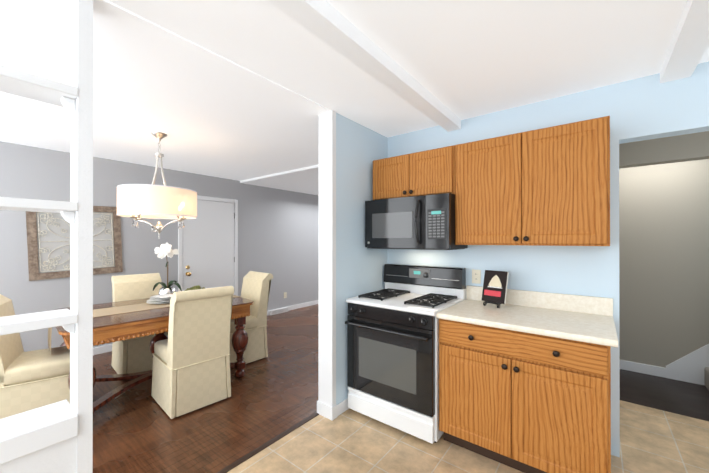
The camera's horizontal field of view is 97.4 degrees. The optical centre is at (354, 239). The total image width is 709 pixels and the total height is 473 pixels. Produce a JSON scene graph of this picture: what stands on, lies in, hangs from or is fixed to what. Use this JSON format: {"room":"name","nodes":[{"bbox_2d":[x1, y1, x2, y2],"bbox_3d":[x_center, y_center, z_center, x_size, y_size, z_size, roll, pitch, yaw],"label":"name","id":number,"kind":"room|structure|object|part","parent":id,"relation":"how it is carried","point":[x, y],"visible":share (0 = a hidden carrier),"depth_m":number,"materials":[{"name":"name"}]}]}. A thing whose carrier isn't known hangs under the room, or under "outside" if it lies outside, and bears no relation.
{"room":"kitchen","nodes":[
{"label":"kitchen","id":0,"kind":"room"},
{"bbox_2d":[0,436,76,472],"bbox_3d":[-1.673,1.095,0.636,0.114,0.630,1.655,0,0,38],"label":"wall","id":1,"kind":"structure","parent":0,"point":[60,457],"depth_m":1.19,"materials":[{"name":"white paint"}]},
{"bbox_2d":[0,65,77,464],"bbox_3d":[-1.691,0.085,0.652,0.212,1.390,1.655,0,0,38],"label":"boards","id":2,"kind":"object","parent":1,"relation":"on","point":[30,431],"visible":1,"depth_m":1.19,"materials":[{"name":"white paint"}]},
{"bbox_2d":[70,0,92,472],"bbox_3d":[-1.149,0.196,1.309,0.130,2.430,0.048,0,0,38],"label":"post","id":3,"kind":"object","parent":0,"point":[81,271],"visible":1,"depth_m":1.27,"materials":[{"name":"white paint"}]},
{"bbox_2d":[0,141,318,351],"bbox_3d":[-2.254,0.203,5.113,0.120,2.430,8.000,0,0,38],"label":"wall","id":4,"kind":"structure","parent":0,"point":[278,234],"depth_m":4.22,"materials":[{"name":"grey paint"}]},
{"bbox_2d":[26,206,122,280],"bbox_3d":[-3.269,0.015,3.686,0.032,0.840,0.840,0,2,38],"label":"wall art","id":5,"kind":"object","parent":4,"relation":"attached to","point":[48,241],"visible":0.81,"depth_m":3.58,"materials":[{"name":"brown wood"}]},
{"bbox_2d":[93,344,111,354],"bbox_3d":[-3.634,1.369,3.232,0.012,0.090,3.340,0,0,38],"label":"baseboard","id":6,"kind":"structure","parent":4,"relation":"attached to","point":[106,348],"depth_m":3.87,"materials":[{"name":"white paint"}]},
{"bbox_2d":[178,195,237,295],"bbox_3d":[-2.294,0.368,4.947,0.020,2.099,0.960,0,0,38],"label":"door frame","id":7,"kind":"structure","parent":4,"relation":"attached to","point":[180,251],"depth_m":5.11,"materials":[{"name":"white paint"}]},
{"bbox_2d":[183,200,234,294],"bbox_3d":[-2.267,0.397,4.934,0.076,2.018,0.842,0,0,38],"label":"door","id":8,"kind":"structure","parent":4,"relation":"in","point":[208,245],"depth_m":4.94,"materials":[{"name":"white paint"}]},
{"bbox_3d":[-2.252,0.358,4.946,0.068,1.610,0.804,0,0,38],"label":"door hardware","id":9,"kind":"part","parent":8,"relation":"part of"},
{"bbox_2d":[270,307,287,314],"bbox_3d":[-1.449,1.377,5.993,0.040,0.085,0.420,0,0,38],"label":"air vent","id":10,"kind":"object","parent":4,"relation":"attached to","point":[278,311],"visible":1,"depth_m":5.96,"materials":[{"name":"white metal"}]},
{"bbox_2d":[267,300,317,315],"bbox_3d":[-0.889,1.376,6.754,0.012,0.090,3.530,0,0,38],"label":"baseboard","id":11,"kind":"structure","parent":4,"relation":"attached to","point":[292,307],"depth_m":6.45,"materials":[{"name":"white paint"}]},
{"bbox_2d":[93,304,317,472],"bbox_3d":[-1.041,1.441,4.165,3.195,0.050,8.000,0,0,38],"label":"floor","id":12,"kind":"structure","parent":0,"point":[138,429],"depth_m":2.50,"materials":[{"name":"brown wood"}]},
{"bbox_2d":[0,294,69,418],"bbox_3d":[-2.484,0.902,2.399,0.612,0.992,0.483,0,0,-35],"label":"dining chair","id":13,"kind":"object","parent":12,"relation":"on","point":[31,380],"visible":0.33,"depth_m":2.27,"materials":[{"name":"beige fabric"}]},
{"bbox_2d":[111,273,167,373],"bbox_3d":[-2.365,0.904,3.474,0.612,0.992,0.483,0,0,43],"label":"dining chair","id":14,"kind":"object","parent":12,"relation":"on","point":[133,355],"visible":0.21,"depth_m":3.34,"materials":[{"name":"beige fabric"}]},
{"bbox_2d":[54,297,252,411],"bbox_3d":[-1.909,1.029,3.049,1.050,0.770,1.500,0,0,43],"label":"dining table","id":15,"kind":"object","parent":12,"relation":"on","point":[108,329],"visible":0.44,"depth_m":2.67,"materials":[{"name":"brown wood"}]},
{"bbox_2d":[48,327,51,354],"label":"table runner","id":16,"kind":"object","parent":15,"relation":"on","point":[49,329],"depth_m":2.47,"materials":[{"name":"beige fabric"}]},
{"bbox_2d":[93,303,169,317],"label":"table runner","id":17,"kind":"object","parent":15,"relation":"on","point":[119,310],"depth_m":2.84,"materials":[{"name":"beige fabric"}]},
{"bbox_2d":[146,294,172,303],"bbox_3d":[-1.941,0.607,3.162,0.290,0.066,0.290,0,0,38],"label":"plates","id":18,"kind":"object","parent":17,"relation":"on","point":[161,299],"visible":0.77,"depth_m":3.11,"materials":[{"name":"white ceramic"}]},
{"bbox_2d":[153,243,181,294],"bbox_3d":[-2.063,0.337,3.420,0.389,0.608,0.271,0,0,38],"label":"orchid plant","id":19,"kind":"object","parent":17,"relation":"on","point":[164,250],"visible":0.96,"depth_m":3.36,"materials":[{"name":"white plant"}]},
{"bbox_3d":[-2.057,0.584,3.419,0.180,0.114,0.180,0,0,38],"label":"orchid pot","id":20,"kind":"part","parent":19,"relation":"part of","materials":[{"name":"white ceramic"}]},
{"bbox_2d":[184,285,204,290],"bbox_3d":[-1.806,0.583,3.541,0.276,0.117,0.276,0,0,38],"label":"bowl","id":21,"kind":"object","parent":17,"relation":"on","point":[195,287],"visible":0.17,"depth_m":3.52,"materials":[{"name":"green ceramic"}]},
{"bbox_2d":[151,286,233,418],"bbox_3d":[-1.429,0.903,2.753,0.612,0.992,0.483,0,0,43],"label":"dining chair","id":22,"kind":"object","parent":12,"relation":"on","point":[191,365],"visible":0.98,"depth_m":2.57,"materials":[{"name":"beige fabric"}]},
{"bbox_2d":[229,271,272,363],"bbox_3d":[-1.365,0.904,3.708,0.483,0.992,0.612,0,0,43],"label":"dining chair","id":23,"kind":"object","parent":12,"relation":"on","point":[256,287],"visible":0.5,"depth_m":3.67,"materials":[{"name":"beige fabric"}]},
{"bbox_2d":[217,412,318,472],"bbox_3d":[-0.747,1.409,1.952,0.040,0.006,1.470,0,0,38],"label":"threshold strip","id":24,"kind":"object","parent":12,"relation":"on","point":[261,447],"depth_m":2.12,"materials":[{"name":"brown wood"}]},
{"bbox_2d":[318,110,335,406],"bbox_3d":[-0.220,0.198,2.504,0.150,2.430,0.045,0,0,38],"label":"wall","id":25,"kind":"structure","parent":0,"point":[327,276],"depth_m":2.47,"materials":[{"name":"white paint"}]},
{"bbox_2d":[0,0,708,194],"bbox_3d":[0.315,-1.048,3.113,6.635,0.135,8.000,0,0,38],"label":"ceiling","id":26,"kind":"structure","parent":0,"point":[463,59],"depth_m":1.85,"materials":[{"name":"white paint"}]},
{"bbox_2d":[116,132,196,237],"bbox_3d":[-1.881,-0.512,2.998,0.654,1.007,0.654,0,0,38],"label":"pendant chandelier","id":27,"kind":"object","parent":26,"relation":"hanging from","point":[136,202],"visible":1,"depth_m":2.76,"materials":[{"name":"beige fabric"}]},
{"bbox_3d":[-1.881,-0.346,2.998,0.654,0.260,0.654,0,0,38],"label":"lamp shade","id":28,"kind":"part","parent":27,"relation":"part of","materials":[{"name":"beige fabric"}]},
{"bbox_3d":[-1.881,-0.512,2.998,0.543,1.007,0.541,0,0,38],"label":"chandelier frame","id":29,"kind":"part","parent":27,"relation":"part of","materials":[{"name":"silver metal"}]},
{"bbox_2d":[93,0,330,114],"bbox_3d":[-0.684,-1.014,1.907,0.130,0.008,1.470,0,0,38],"label":"header beam","id":30,"kind":"structure","parent":26,"relation":"attached to","point":[116,14],"depth_m":1.67,"materials":[{"name":"white paint"}]},
{"bbox_2d":[267,0,460,131],"bbox_3d":[-0.366,-0.982,1.108,0.115,0.074,4.000,0,0,38],"label":"beam","id":31,"kind":"structure","parent":26,"relation":"attached to","point":[325,21],"depth_m":1.60,"materials":[{"name":"white paint"}]},
{"bbox_2d":[660,0,708,82],"bbox_3d":[0.689,-0.988,0.285,0.130,0.064,4.000,0,0,38],"label":"beam","id":32,"kind":"structure","parent":26,"relation":"attached to","point":[689,45],"depth_m":1.52,"materials":[{"name":"white paint"}]},
{"bbox_2d":[336,113,387,403],"bbox_3d":[0.058,0.199,2.804,0.065,2.430,0.800,0,0,38],"label":"wall","id":33,"kind":"structure","parent":0,"point":[360,148],"depth_m":2.65,"materials":[{"name":"blue"}]},
{"bbox_2d":[329,398,348,420],"bbox_3d":[0.078,1.364,2.761,0.018,0.100,0.839,0,0,38],"label":"baseboard","id":34,"kind":"structure","parent":33,"relation":"attached to","point":[330,412],"depth_m":2.48,"materials":[{"name":"white paint"}]},
{"bbox_2d":[227,400,708,472],"bbox_3d":[0.638,1.435,0.923,3.440,0.050,4.950,0,0,38],"label":"floor","id":35,"kind":"structure","parent":0,"point":[652,440],"depth_m":2.08,"materials":[{"name":"beige tile"}]},
{"bbox_2d":[345,264,465,443],"bbox_3d":[0.415,0.825,2.557,0.764,1.176,0.708,0,0,38],"label":"gas range","id":36,"kind":"object","parent":35,"relation":"on","point":[393,353],"visible":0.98,"depth_m":2.34,"materials":[{"name":"white metal"}]},
{"bbox_2d":[439,319,610,472],"bbox_3d":[1.109,0.975,2.077,0.914,0.874,0.648,0,0,38],"label":"base cabinet","id":37,"kind":"object","parent":35,"relation":"on","point":[526,402],"visible":0.98,"depth_m":1.80,"materials":[{"name":"brown wood"}]},
{"bbox_2d":[436,285,617,347],"bbox_3d":[1.123,0.461,2.074,0.944,0.153,0.638,0,0,38],"label":"countertop","id":38,"kind":"structure","parent":37,"relation":"on","point":[586,319],"depth_m":2.04,"materials":[{"name":"white stone"}]},
{"bbox_2d":[482,270,508,307],"bbox_3d":[1.048,0.365,2.319,0.151,0.262,0.172,0,0,-40],"label":"display","id":39,"kind":"object","parent":38,"relation":"on","point":[495,284],"visible":1,"depth_m":2.30,"materials":[{"name":"black"}]},
{"bbox_2d":[388,61,708,456],"bbox_3d":[1.667,0.197,2.132,3.300,2.430,0.120,0,0,38],"label":"wall","id":40,"kind":"structure","parent":0,"point":[593,271],"depth_m":2.13,"materials":[{"name":"blue paint"}]},
{"bbox_2d":[373,145,454,199],"bbox_3d":[0.543,-0.533,2.708,0.760,0.374,0.353,0,0,38],"label":"upper cabinet","id":41,"kind":"object","parent":40,"relation":"attached to","point":[428,172],"visible":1,"depth_m":2.56,"materials":[{"name":"brown wood"}]},
{"bbox_2d":[365,193,467,249],"bbox_3d":[0.503,-0.133,2.660,0.763,0.424,0.477,0,0,38],"label":"over-the-range microwave","id":42,"kind":"object","parent":41,"relation":"attached to","point":[425,222],"visible":1,"depth_m":2.46,"materials":[{"name":"black"}]},
{"bbox_2d":[472,269,480,283],"bbox_3d":[1.004,0.306,2.566,0.070,0.114,0.010,0,0,38],"label":"outlet","id":43,"kind":"object","parent":40,"relation":"attached to","point":[476,276],"visible":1,"depth_m":2.56,"materials":[{"name":"beige plastic"}]},
{"bbox_2d":[455,116,609,245],"bbox_3d":[1.204,-0.341,2.192,0.914,0.762,0.353,0,0,38],"label":"upper cabinet","id":44,"kind":"object","parent":40,"relation":"attached to","point":[548,186],"visible":1,"depth_m":2.02,"materials":[{"name":"brown wood"}]},
{"bbox_2d":[619,159,708,367],"bbox_3d":[2.950,0.200,3.453,2.900,2.430,0.120,0,0,38],"label":"wall","id":45,"kind":"structure","parent":0,"point":[663,265],"depth_m":3.20,"materials":[{"name":"beige paint"}]},
{"bbox_2d":[620,360,665,377],"bbox_3d":[2.543,1.365,3.684,1.730,0.100,0.012,0,0,38],"label":"baseboard","id":46,"kind":"structure","parent":45,"relation":"attached to","point":[625,365],"depth_m":3.28,"materials":[{"name":"white paint"}]},
{"bbox_2d":[666,344,708,384],"bbox_3d":[3.619,0.889,2.845,1.100,1.050,0.012,0,0,38],"label":"trim","id":47,"kind":"structure","parent":45,"relation":"attached to","point":[690,367],"depth_m":3.07,"materials":[{"name":"white paint"}]},
{"bbox_2d":[619,131,708,168],"bbox_3d":[2.050,-0.831,3.041,1.990,0.370,0.120,0,0,38],"label":"wall","id":48,"kind":"structure","parent":0,"point":[683,148],"depth_m":2.57,"materials":[{"name":"beige paint"}]},
{"bbox_2d":[620,369,708,420],"bbox_3d":[2.680,1.439,3.103,2.900,0.050,1.000,0,0,38],"label":"floor","id":49,"kind":"structure","parent":0,"point":[688,399],"depth_m":2.84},
{"bbox_2d":[704,367,708,389],"bbox_3d":[3.497,1.043,2.461,0.860,0.780,0.730,0,0,38],"label":"carpet","id":50,"kind":"object","parent":49,"relation":"on","point":[706,376],"visible":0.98,"depth_m":2.94,"materials":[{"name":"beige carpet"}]}
]}

